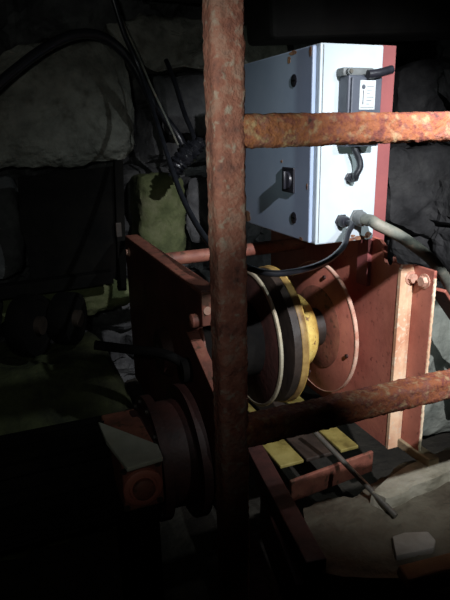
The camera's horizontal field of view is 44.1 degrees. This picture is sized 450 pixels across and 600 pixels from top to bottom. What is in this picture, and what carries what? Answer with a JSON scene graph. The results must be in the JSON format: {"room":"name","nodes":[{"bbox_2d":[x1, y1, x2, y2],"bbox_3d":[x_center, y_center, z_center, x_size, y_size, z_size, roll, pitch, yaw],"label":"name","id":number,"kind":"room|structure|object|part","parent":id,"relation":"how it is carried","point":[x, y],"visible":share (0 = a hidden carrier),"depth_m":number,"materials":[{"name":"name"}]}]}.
{"room":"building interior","nodes":[
{"label":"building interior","id":0,"kind":"room"},
{"bbox_2d":[0,269,113,299],"bbox_3d":[-0.737,-0.056,2.204,0.579,0.065,0.060,-8,18,-21],"label":"steel beam","id":1,"kind":"structure","parent":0,"point":[99,277],"depth_m":2.20,"materials":[{"name":"black metal"}]},
{"bbox_2d":[18,160,126,290],"bbox_3d":[-0.605,-0.282,2.249,0.417,0.541,0.060,-8,18,-21],"label":"panel","id":2,"kind":"object","parent":1,"relation":"attached to","point":[72,222],"visible":0.94,"depth_m":2.24,"materials":[{"name":"metal"}]},
{"bbox_3d":[-0.435,-0.303,2.303,0.059,0.541,0.035,-8,18,-21],"label":"frame post","id":3,"kind":"part","parent":2,"relation":"part of","materials":[{"name":"metal"}]},
{"bbox_2d":[0,0,414,382],"bbox_3d":[-0.374,-0.677,2.850,5.300,2.450,0.311,-8,18,-21],"label":"wall","id":4,"kind":"structure","parent":0,"point":[21,21],"depth_m":2.76,"materials":[{"name":"stone"}]},
{"bbox_2d":[0,174,23,278],"bbox_3d":[-1.005,-0.323,2.410,0.239,0.435,0.306,-8,18,-21],"label":"boulder","id":5,"kind":"object","parent":4,"relation":"attached to","point":[11,236],"depth_m":2.31,"materials":[{"name":"stone"}]},
{"bbox_2d":[0,38,134,168],"bbox_3d":[-0.725,-0.807,2.280,0.731,0.530,0.310,-8,18,-21],"label":"boulder","id":6,"kind":"object","parent":4,"relation":"attached to","point":[72,106],"visible":0.9,"depth_m":2.20,"materials":[{"name":"grey stone"}]},
{"bbox_2d":[129,172,185,252],"bbox_3d":[-0.327,-0.397,2.678,0.237,0.441,0.305,-8,18,-21],"label":"mossy stone","id":7,"kind":"object","parent":4,"relation":"attached to","point":[157,210],"visible":0.81,"depth_m":2.55,"materials":[{"name":"green stone"}]},
{"bbox_2d":[103,13,287,74],"bbox_3d":[-0.147,-1.154,2.561,0.841,0.225,0.352,-8,18,-21],"label":"boulder","id":8,"kind":"object","parent":4,"relation":"attached to","point":[177,39],"visible":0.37,"depth_m":2.37,"materials":[{"name":"grey stone"}]},
{"bbox_2d":[164,58,195,139],"bbox_3d":[-0.182,-0.809,2.288,0.047,0.374,0.288,-8,18,-21],"label":"hanging cable","id":9,"kind":"object","parent":8,"relation":"hanging from","point":[166,61],"visible":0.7,"depth_m":2.30,"materials":[{"name":"black rubber"}]},
{"bbox_2d":[168,137,204,178],"bbox_3d":[-0.151,-0.560,2.193,0.161,0.162,0.086,-8,18,-21],"label":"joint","id":10,"kind":"object","parent":9,"relation":"hanging from","point":[188,152],"visible":0.85,"depth_m":2.17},
{"bbox_2d":[0,28,185,146],"bbox_3d":[-0.550,-0.730,1.975,0.914,0.438,0.063,-11,19,-28],"label":"cable","id":11,"kind":"object","parent":10,"relation":"attached to","point":[63,38],"visible":0.78,"depth_m":1.92,"materials":[{"name":"black rubber"}]},
{"bbox_2d":[147,71,248,242],"bbox_3d":[-0.121,-0.695,2.773,0.488,0.816,0.268,-8,18,-21],"label":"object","id":12,"kind":"structure","parent":4,"relation":"attached to","point":[191,85],"depth_m":2.60,"materials":[{"name":"stone"}]},
{"bbox_2d":[392,55,449,112],"bbox_3d":[1.127,-1.143,3.126,0.552,0.464,0.328,-8,18,-21],"label":"rock","id":13,"kind":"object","parent":4,"relation":"attached to","point":[415,81],"depth_m":2.94,"materials":[{"name":"stone"}]},
{"bbox_2d":[0,378,449,599],"bbox_3d":[0.041,1.000,1.382,4.600,0.045,4.300,-8,18,-21],"label":"floor","id":14,"kind":"structure","parent":0,"point":[87,566],"depth_m":1.87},
{"bbox_2d":[0,332,132,561],"bbox_3d":[-1.196,0.521,2.045,1.740,0.620,0.880,-8,18,-21],"label":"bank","id":15,"kind":"object","parent":14,"relation":"on","point":[64,383],"visible":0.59,"depth_m":1.97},
{"bbox_2d":[4,294,50,356],"bbox_3d":[-0.697,0.089,1.982,0.100,0.224,0.224,2,17,10],"label":"wheel","id":16,"kind":"object","parent":15,"relation":"on","point":[26,333],"visible":0.95,"depth_m":1.92,"materials":[{"name":"metal"}]},
{"bbox_2d":[1,278,129,322],"bbox_3d":[-0.714,-0.016,2.535,0.594,0.230,0.276,-8,18,-21],"label":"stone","id":17,"kind":"object","parent":15,"relation":"on","point":[101,297],"visible":0.27,"depth_m":2.46,"materials":[{"name":"green stone"}]},
{"bbox_2d":[47,292,86,344],"bbox_3d":[-0.597,0.068,2.109,0.100,0.200,0.200,2,17,10],"label":"wheel","id":18,"kind":"object","parent":15,"relation":"on","point":[67,311],"visible":1,"depth_m":2.05,"materials":[{"name":"metal"}]},
{"bbox_2d":[0,383,213,599],"bbox_3d":[-0.362,0.613,1.514,0.605,0.660,0.459,-8,18,-21],"label":"motor","id":19,"kind":"object","parent":14,"relation":"on","point":[132,468],"visible":1,"depth_m":1.40,"materials":[{"name":"metal"}]},
{"bbox_3d":[-0.468,0.481,1.475,0.415,0.284,0.284,-8,18,-21],"label":"motor","id":20,"kind":"part","parent":19,"relation":"part of","materials":[{"name":"metal"}]},
{"bbox_3d":[-0.238,0.346,1.370,0.100,0.012,0.244,-11,19,-29],"label":"plate","id":21,"kind":"part","parent":19,"relation":"part of","materials":[{"name":"grey metal"}]},
{"bbox_2d":[125,45,449,599],"bbox_3d":[0.425,-0.073,1.932,1.335,1.456,1.248,-8,18,-21],"label":"winch","id":22,"kind":"object","parent":14,"relation":"on","point":[357,320],"visible":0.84,"depth_m":1.78,"materials":[{"name":"red paint"}]},
{"bbox_2d":[94,340,192,382],"bbox_3d":[-0.228,0.182,1.607,0.308,0.120,0.084,-1,17,1],"label":"lever","id":23,"kind":"object","parent":22,"relation":"attached to","point":[184,366],"visible":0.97,"depth_m":1.60,"materials":[{"name":"metal"}]},
{"bbox_3d":[-0.241,0.160,1.618,0.282,0.084,0.035,1,17,7],"label":"lever arm","id":24,"kind":"part","parent":23,"relation":"part of","materials":[{"name":"metal"}]},
{"bbox_3d":[-0.191,0.180,1.852,0.012,0.605,1.060,-8,18,-21],"label":"plate","id":25,"kind":"part","parent":22,"relation":"part of","materials":[{"name":"red paint"}]},
{"bbox_3d":[0.099,0.445,2.053,0.085,0.012,0.620,-8,18,-21],"label":"bed plate","id":26,"kind":"part","parent":22,"relation":"part of","materials":[{"name":"yellow paint"}]},
{"bbox_3d":[0.146,0.573,1.662,0.055,0.100,0.631,-5,17,-14],"label":"rail","id":27,"kind":"part","parent":22,"relation":"part of","materials":[{"name":"red metal"}]},
{"bbox_3d":[0.201,0.431,2.092,0.115,0.012,0.620,-8,18,-21],"label":"bed plate","id":28,"kind":"part","parent":22,"relation":"part of","materials":[{"name":"metal"}]},
{"bbox_2d":[244,43,394,244],"bbox_3d":[0.254,-0.499,1.806,0.242,0.552,0.619,-8,18,-21],"label":"electrical box","id":29,"kind":"object","parent":22,"relation":"attached to","point":[307,194],"visible":0.88,"depth_m":1.64,"materials":[{"name":"white metal"}]},
{"bbox_2d":[111,0,354,276],"bbox_3d":[-0.103,-0.564,1.639,0.939,0.834,0.450,13,22,38],"label":"power cable","id":30,"kind":"object","parent":29,"relation":"attached to","point":[264,272],"visible":0.86,"depth_m":1.66,"materials":[{"name":"black rubber"}]},
{"bbox_3d":[0.152,-0.499,1.813,0.013,0.544,0.522,-8,18,-21],"label":"door","id":31,"kind":"part","parent":29,"relation":"part of","materials":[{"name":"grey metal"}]},
{"bbox_2d":[282,167,294,192],"bbox_3d":[0.189,-0.371,1.715,0.024,0.076,0.076,-8,18,-21],"label":"switch","id":32,"kind":"object","parent":29,"relation":"attached to","point":[288,173],"depth_m":1.70,"materials":[{"name":"black plastic"}]},
{"bbox_2d":[360,85,373,107],"bbox_3d":[0.391,-0.558,1.520,0.043,0.060,0.001,-8,18,-21],"label":"label","id":33,"kind":"object","parent":29,"relation":"attached to","point":[366,91],"depth_m":1.52,"materials":[{"name":"white paper"}]},
{"bbox_3d":[0.390,-0.561,1.520,0.051,0.076,0.002,-8,18,-21],"label":"label plate","id":34,"kind":"part","parent":29,"relation":"part of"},
{"bbox_2d":[360,214,449,294],"bbox_3d":[0.714,0.086,1.891,0.671,0.809,0.124,-12,20,-32],"label":"conduit","id":35,"kind":"object","parent":29,"relation":"attached to","point":[372,221],"visible":0.94,"depth_m":1.64,"materials":[{"name":"grey plastic"}]},
{"bbox_3d":[0.301,0.417,2.130,0.070,0.012,0.620,-8,18,-21],"label":"bed plate","id":36,"kind":"part","parent":22,"relation":"part of","materials":[{"name":"yellow paint"}]},
{"bbox_3d":[0.371,0.044,2.111,0.012,0.690,0.850,-8,18,-21],"label":"plate","id":37,"kind":"part","parent":22,"relation":"part of","materials":[{"name":"red paint"}]},
{"bbox_3d":[0.438,0.373,2.153,0.042,0.036,1.001,-9,18,-23],"label":"rail","id":38,"kind":"part","parent":22,"relation":"part of","materials":[{"name":"beige wood"}]},
{"bbox_2d":[202,0,449,599],"bbox_3d":[0.472,0.000,1.084,1.059,2.052,0.056,-8,18,-21],"label":"metal railing","id":39,"kind":"object","parent":14,"relation":"on","point":[229,131],"visible":1,"depth_m":0.88,"materials":[{"name":"brown metal"}]},
{"bbox_3d":[0.007,0.064,0.905,0.054,2.052,0.055,-8,18,-21],"label":"rail","id":40,"kind":"part","parent":39,"relation":"part of","materials":[{"name":"brown metal"}]},
{"bbox_2d":[313,432,397,517],"bbox_3d":[0.378,0.509,1.676,0.017,0.122,0.364,-12,20,-31],"label":"rod","id":41,"kind":"object","parent":14,"relation":"on","point":[391,511],"visible":0.79,"depth_m":1.65,"materials":[{"name":"grey metal"}]},
{"bbox_2d":[302,447,449,599],"bbox_3d":[0.728,0.715,1.716,1.208,0.320,0.440,-8,18,-21],"label":"rock","id":42,"kind":"object","parent":14,"relation":"on","point":[354,536],"visible":0.56,"depth_m":1.47,"materials":[{"name":"grey stone"}]},
{"bbox_2d":[370,449,449,511],"bbox_3d":[0.676,0.553,1.729,0.566,0.095,0.136,-8,18,-21],"label":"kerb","id":43,"kind":"object","parent":14,"relation":"on","point":[415,479],"visible":0.73,"depth_m":1.66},
{"bbox_2d":[392,532,435,560],"bbox_3d":[0.487,0.639,1.452,0.128,0.020,0.072,-5,17,-13],"label":"stone","id":44,"kind":"object","parent":14,"relation":"on","point":[406,545],"visible":1,"depth_m":1.44,"materials":[{"name":"grey stone"}]},
{"bbox_2d":[397,553,449,588],"bbox_3d":[0.552,0.653,1.365,0.269,0.030,0.052,-6,18,-15],"label":"plank","id":45,"kind":"object","parent":14,"relation":"on","point":[433,569],"visible":1,"depth_m":1.33,"materials":[{"name":"brown wood"}]},
{"bbox_2d":[422,299,449,435],"bbox_3d":[0.897,0.269,2.533,0.524,0.706,0.373,-8,18,-21],"label":"rock","id":46,"kind":"object","parent":14,"relation":"on","point":[436,415],"visible":0.28,"depth_m":2.35,"materials":[{"name":"grey stone"}]},
{"bbox_2d":[385,40,449,288],"bbox_3d":[1.755,-0.373,1.702,0.290,2.450,4.102,-8,18,-21],"label":"wall","id":47,"kind":"structure","parent":0,"point":[439,244],"depth_m":3.04,"materials":[{"name":"stone"}]},
{"bbox_2d":[245,0,449,45],"bbox_3d":[0.706,-1.260,2.426,1.267,0.294,0.258,-8,18,-21],"label":"roof timber","id":48,"kind":"structure","parent":47,"relation":"attached to","point":[268,22],"depth_m":2.26,"materials":[{"name":"black wood"}]},
{"bbox_2d":[385,144,449,237],"bbox_3d":[1.143,-0.609,3.137,0.702,0.529,0.288,-8,18,-21],"label":"boulder","id":49,"kind":"object","parent":47,"relation":"attached to","point":[415,173],"depth_m":2.98,"materials":[{"name":"stone"}]},
{"bbox_3d":[-0.003,-1.085,0.747,4.600,0.246,4.300,-8,18,-21],"label":"ceiling","id":50,"kind":"structure","parent":0,"visible":0},
{"bbox_2d":[163,0,248,7],"bbox_3d":[-0.923,-1.174,1.852,2.707,0.206,0.258,-8,18,-21],"label":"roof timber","id":51,"kind":"structure","parent":50,"relation":"attached to","point":[186,1],"depth_m":2.26,"materials":[{"name":"black wood"}]},
{"bbox_2d":[116,0,178,144],"bbox_3d":[-0.305,-0.877,2.107,0.246,0.563,0.040,5,18,18],"label":"wire","id":52,"kind":"object","parent":51,"relation":"hanging from","point":[126,30],"visible":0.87,"depth_m":2.11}
]}

